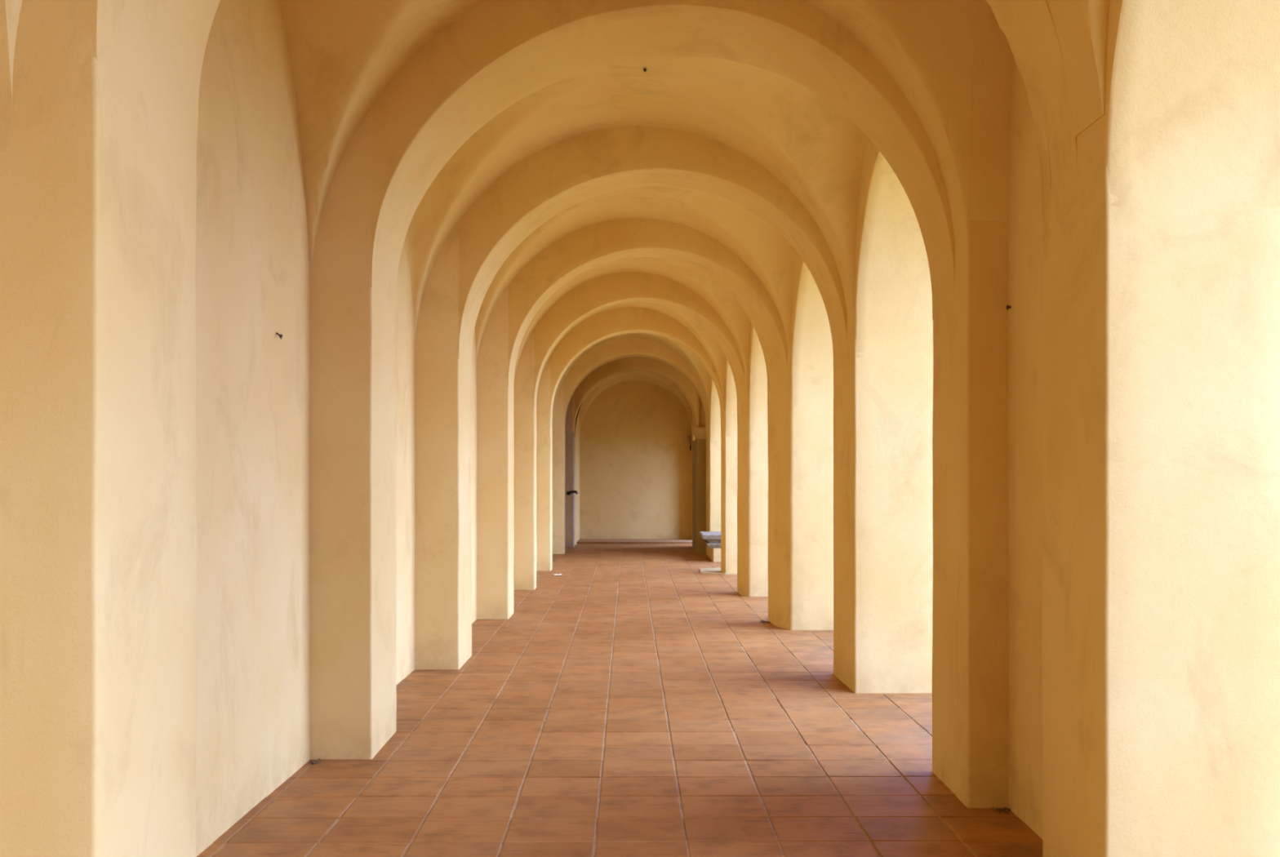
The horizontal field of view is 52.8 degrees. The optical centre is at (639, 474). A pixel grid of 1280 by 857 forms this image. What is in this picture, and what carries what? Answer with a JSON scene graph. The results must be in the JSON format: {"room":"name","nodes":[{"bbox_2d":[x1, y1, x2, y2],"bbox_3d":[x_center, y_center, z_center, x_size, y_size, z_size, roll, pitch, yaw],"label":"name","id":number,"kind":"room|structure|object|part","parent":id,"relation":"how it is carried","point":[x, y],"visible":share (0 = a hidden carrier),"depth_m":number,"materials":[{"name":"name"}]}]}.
{"room":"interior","nodes":[
{"label":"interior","id":0,"kind":"room"},
{"bbox_2d":[195,0,579,856],"bbox_3d":[-1.977,-0.550,13.625,1.054,4.806,35.856,0,0,0],"label":"wall","id":1,"kind":"structure","parent":0,"point":[253,626],"depth_m":6.29,"materials":[{"name":"paint"}]},
{"bbox_2d":[0,0,1109,436],"bbox_3d":[-0.025,-2.407,13.600,5.150,3.086,36.200,0,0,0],"label":"ceiling","id":2,"kind":"structure","parent":0,"point":[952,60],"depth_m":8.85,"materials":[{"name":"paint"}]},
{"bbox_2d":[78,0,1077,217],"bbox_3d":[-0.035,-1.954,4.525,3.492,1.951,0.807,0,0,-18],"label":"arch","id":3,"kind":"object","parent":2,"relation":"attached to","point":[165,42],"visible":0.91,"depth_m":4.33,"materials":[{"name":"paint"}]},
{"bbox_2d":[561,337,707,428],"bbox_3d":[-0.100,-1.913,26.049,3.115,2.034,0.655,0,0,9],"label":"arch","id":4,"kind":"object","parent":2,"relation":"attached to","point":[614,349],"visible":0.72,"depth_m":25.90,"materials":[{"name":"paint"}]},
{"bbox_2d":[571,356,699,431],"bbox_3d":[-0.123,-1.924,27.814,3.927,2.012,0.594,0,0,40],"label":"arch","id":5,"kind":"object","parent":2,"relation":"attached to","point":[608,370],"visible":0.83,"depth_m":27.47,"materials":[{"name":"paint"}]},
{"bbox_2d":[547,306,724,418],"bbox_3d":[-0.063,-1.899,21.423,3.107,2.061,0.473,0,0,11],"label":"arch","id":6,"kind":"object","parent":2,"relation":"attached to","point":[602,326],"visible":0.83,"depth_m":21.28,"materials":[{"name":"paint"}]},
{"bbox_2d":[530,271,744,407],"bbox_3d":[-0.011,-1.885,17.777,3.260,2.090,0.554,0,0,17],"label":"arch","id":7,"kind":"object","parent":2,"relation":"attached to","point":[594,295],"visible":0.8,"depth_m":17.62,"materials":[{"name":"paint"}]},
{"bbox_2d":[503,217,787,393],"bbox_3d":[0.040,-1.885,14.179,3.433,2.090,0.704,0,0,17],"label":"arch","id":8,"kind":"object","parent":2,"relation":"attached to","point":[582,250],"visible":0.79,"depth_m":13.97,"materials":[{"name":"paint"}]},
{"bbox_2d":[453,125,847,367],"bbox_3d":[0.007,-1.875,10.508,3.542,2.110,0.822,0,0,19],"label":"arch","id":9,"kind":"object","parent":2,"relation":"attached to","point":[568,172],"visible":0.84,"depth_m":10.34,"materials":[{"name":"paint"}]},
{"bbox_2d":[362,0,955,319],"bbox_3d":[-0.019,-1.865,7.122,3.549,2.129,0.778,0,0,19],"label":"arch","id":10,"kind":"object","parent":2,"relation":"attached to","point":[497,54],"visible":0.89,"depth_m":7.09,"materials":[{"name":"paint"}]},
{"bbox_2d":[196,543,1042,856],"bbox_3d":[-0.004,1.749,13.696,4.593,0.303,36.208,0,0,0],"label":"floor","id":11,"kind":"structure","parent":0,"point":[632,702],"depth_m":7.43,"materials":[{"name":"orange tile"}]},
{"bbox_2d":[0,0,196,856],"bbox_3d":[-1.817,-0.649,4.029,0.594,4.606,0.834,0,0,0],"label":"pier","id":12,"kind":"object","parent":11,"relation":"on","point":[98,178],"visible":0.93,"depth_m":3.62,"materials":[{"name":"paint"}]},
{"bbox_2d":[308,758,320,764],"bbox_3d":[-1.808,1.593,7.197,0.063,0.008,0.137,0,0,0],"label":"dirt","id":13,"kind":"object","parent":11,"relation":"on","point":[313,762],"visible":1,"depth_m":7.17,"materials":[{"name":"soil"}]},
{"bbox_2d":[309,112,396,760],"bbox_3d":[-1.806,-0.649,7.655,0.604,4.604,0.814,0,0,0],"label":"pier","id":14,"kind":"object","parent":11,"relation":"on","point":[353,335],"visible":0.46,"depth_m":7.25,"materials":[{"name":"paint"}]},
{"bbox_2d":[414,224,471,670],"bbox_3d":[-1.794,-0.650,11.025,0.617,4.606,0.856,0,0,0],"label":"pier","id":15,"kind":"object","parent":11,"relation":"on","point":[442,381],"visible":0.45,"depth_m":10.60,"materials":[{"name":"paint"}]},
{"bbox_2d":[476,288,514,619],"bbox_3d":[-1.754,-0.649,14.625,0.599,4.605,0.697,0,0,0],"label":"pier","id":16,"kind":"object","parent":11,"relation":"on","point":[495,400],"visible":0.41,"depth_m":14.28,"materials":[{"name":"paint"}]},
{"bbox_2d":[513,333,536,590],"bbox_3d":[-1.740,-0.650,18.174,0.545,4.604,0.456,0,0,0],"label":"pier","id":17,"kind":"object","parent":11,"relation":"on","point":[525,415],"visible":0.44,"depth_m":17.95,"materials":[{"name":"paint"}]},
{"bbox_2d":[536,362,552,571],"bbox_3d":[-1.742,-0.650,21.715,0.514,4.604,0.476,0,0,0],"label":"pier","id":18,"kind":"object","parent":11,"relation":"on","point":[544,421],"visible":0.41,"depth_m":21.48,"materials":[{"name":"paint"}]},
{"bbox_2d":[551,386,565,554],"bbox_3d":[-1.785,-0.650,26.350,0.495,4.606,0.506,0,0,0],"label":"pier","id":19,"kind":"object","parent":11,"relation":"on","point":[558,465],"visible":0.38,"depth_m":26.10,"materials":[{"name":"paint"}]},
{"bbox_2d":[564,396,577,547],"bbox_3d":[-1.685,-0.650,28.847,0.635,4.604,0.713,0,0,0],"label":"pier","id":20,"kind":"object","parent":11,"relation":"on","point":[570,514],"depth_m":28.60,"materials":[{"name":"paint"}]},
{"bbox_3d":[-1.499,0.395,28.561,0.262,0.110,0.142,0,0,0],"label":"iron bracket","id":21,"kind":"part","parent":20,"relation":"part of","materials":[{"name":"black metal"}]},
{"bbox_2d":[691,397,706,553],"bbox_3d":[1.394,-0.655,27.289,0.620,4.595,2.228,0,0,0],"label":"pilaster","id":22,"kind":"object","parent":11,"relation":"on","point":[699,444],"visible":0.32,"depth_m":26.25,"materials":[{"name":"paint"}]},
{"bbox_2d":[698,531,720,561],"bbox_3d":[1.691,1.353,24.145,1.122,0.536,1.191,0,0,0],"label":"stone bench","id":23,"kind":"object","parent":11,"relation":"on","point":[713,539],"visible":0.34,"depth_m":23.75,"materials":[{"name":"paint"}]},
{"bbox_2d":[706,420,720,558],"bbox_3d":[1.771,-0.650,25.455,0.867,4.603,1.396,0,0,0],"label":"pier","id":24,"kind":"object","parent":11,"relation":"on","point":[713,449],"visible":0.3,"depth_m":24.76,"materials":[{"name":"paint"}]},
{"bbox_2d":[700,567,737,574],"bbox_3d":[1.441,1.602,21.497,0.920,0.037,1.595,0,0,0],"label":"threshold slab","id":25,"kind":"object","parent":11,"relation":"on","point":[717,571],"visible":0.4,"depth_m":21.10,"materials":[{"name":"stone"}]},
{"bbox_2d":[720,409,737,573],"bbox_3d":[1.767,-0.649,21.045,0.871,4.602,0.517,0,0,0],"label":"pier","id":26,"kind":"object","parent":11,"relation":"on","point":[728,445],"visible":0.26,"depth_m":20.79,"materials":[{"name":"paint"}]},
{"bbox_2d":[737,370,768,596],"bbox_3d":[1.765,-0.650,17.290,0.876,4.604,0.707,0,0,0],"label":"pier","id":27,"kind":"object","parent":11,"relation":"on","point":[752,447],"visible":0.35,"depth_m":16.94,"materials":[{"name":"paint"}]},
{"bbox_2d":[767,346,833,630],"bbox_3d":[1.799,-0.649,13.705,0.808,4.605,0.837,0,0,0],"label":"pier","id":28,"kind":"object","parent":11,"relation":"on","point":[800,443],"visible":0.3,"depth_m":13.29,"materials":[{"name":"paint"}]},
{"bbox_2d":[832,309,933,693],"bbox_3d":[1.879,-0.650,9.926,0.650,4.606,0.954,0,0,0],"label":"pier","id":29,"kind":"object","parent":11,"relation":"on","point":[882,424],"visible":0.51,"depth_m":9.45,"materials":[{"name":"paint"}]},
{"bbox_2d":[932,219,1008,808],"bbox_3d":[1.886,-0.650,6.576,0.634,4.603,0.768,0,0,0],"label":"pier","id":30,"kind":"object","parent":11,"relation":"on","point":[971,508],"visible":0.34,"depth_m":6.20,"materials":[{"name":"paint"}]},
{"bbox_2d":[991,807,1010,813],"bbox_3d":[1.741,1.594,6.137,0.108,0.007,0.128,0,0,0],"label":"dirt","id":31,"kind":"object","parent":11,"relation":"on","point":[1004,810],"visible":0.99,"depth_m":6.14,"materials":[{"name":"brown soil"}]},
{"bbox_2d":[1042,117,1279,856],"bbox_3d":[1.887,-0.650,4.715,0.631,4.604,0.698,0,0,0],"label":"pier","id":32,"kind":"object","parent":11,"relation":"on","point":[1161,320],"visible":0.86,"depth_m":4.37,"materials":[{"name":"paint"}]},
{"bbox_2d":[579,381,691,538],"bbox_3d":[-0.020,-0.550,31.400,4.767,4.805,0.406,0,0,0],"label":"wall","id":33,"kind":"structure","parent":0,"point":[635,453],"depth_m":31.20,"materials":[{"name":"paint"}]},
{"bbox_2d":[576,538,692,544],"bbox_3d":[-0.130,1.585,30.575,2.982,0.074,1.352,0,0,0],"label":"trim","id":34,"kind":"structure","parent":33,"relation":"attached to","point":[588,541],"depth_m":30.01,"materials":[{"name":"stone"}]},
{"bbox_2d":[687,435,691,449],"bbox_3d":[1.222,-0.775,31.116,0.156,0.351,0.211,0,0,0],"label":"corbel","id":35,"kind":"object","parent":33,"relation":"attached to","point":[689,437],"visible":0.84,"depth_m":31.06,"materials":[{"name":"paint"}]},
{"bbox_2d":[691,417,692,539],"bbox_3d":[1.722,-0.651,30.999,0.962,4.604,0.607,0,0,0],"label":"trim","id":36,"kind":"structure","parent":33,"relation":"attached to","point":[691,417],"depth_m":30.99,"materials":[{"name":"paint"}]},
{"bbox_2d":[692,0,1279,839],"bbox_3d":[1.724,-0.649,14.425,0.958,4.604,32.640,0,0,0],"label":"wall","id":37,"kind":"structure","parent":0,"point":[1193,108],"depth_m":5.77,"materials":[{"name":"paint"}]}
]}

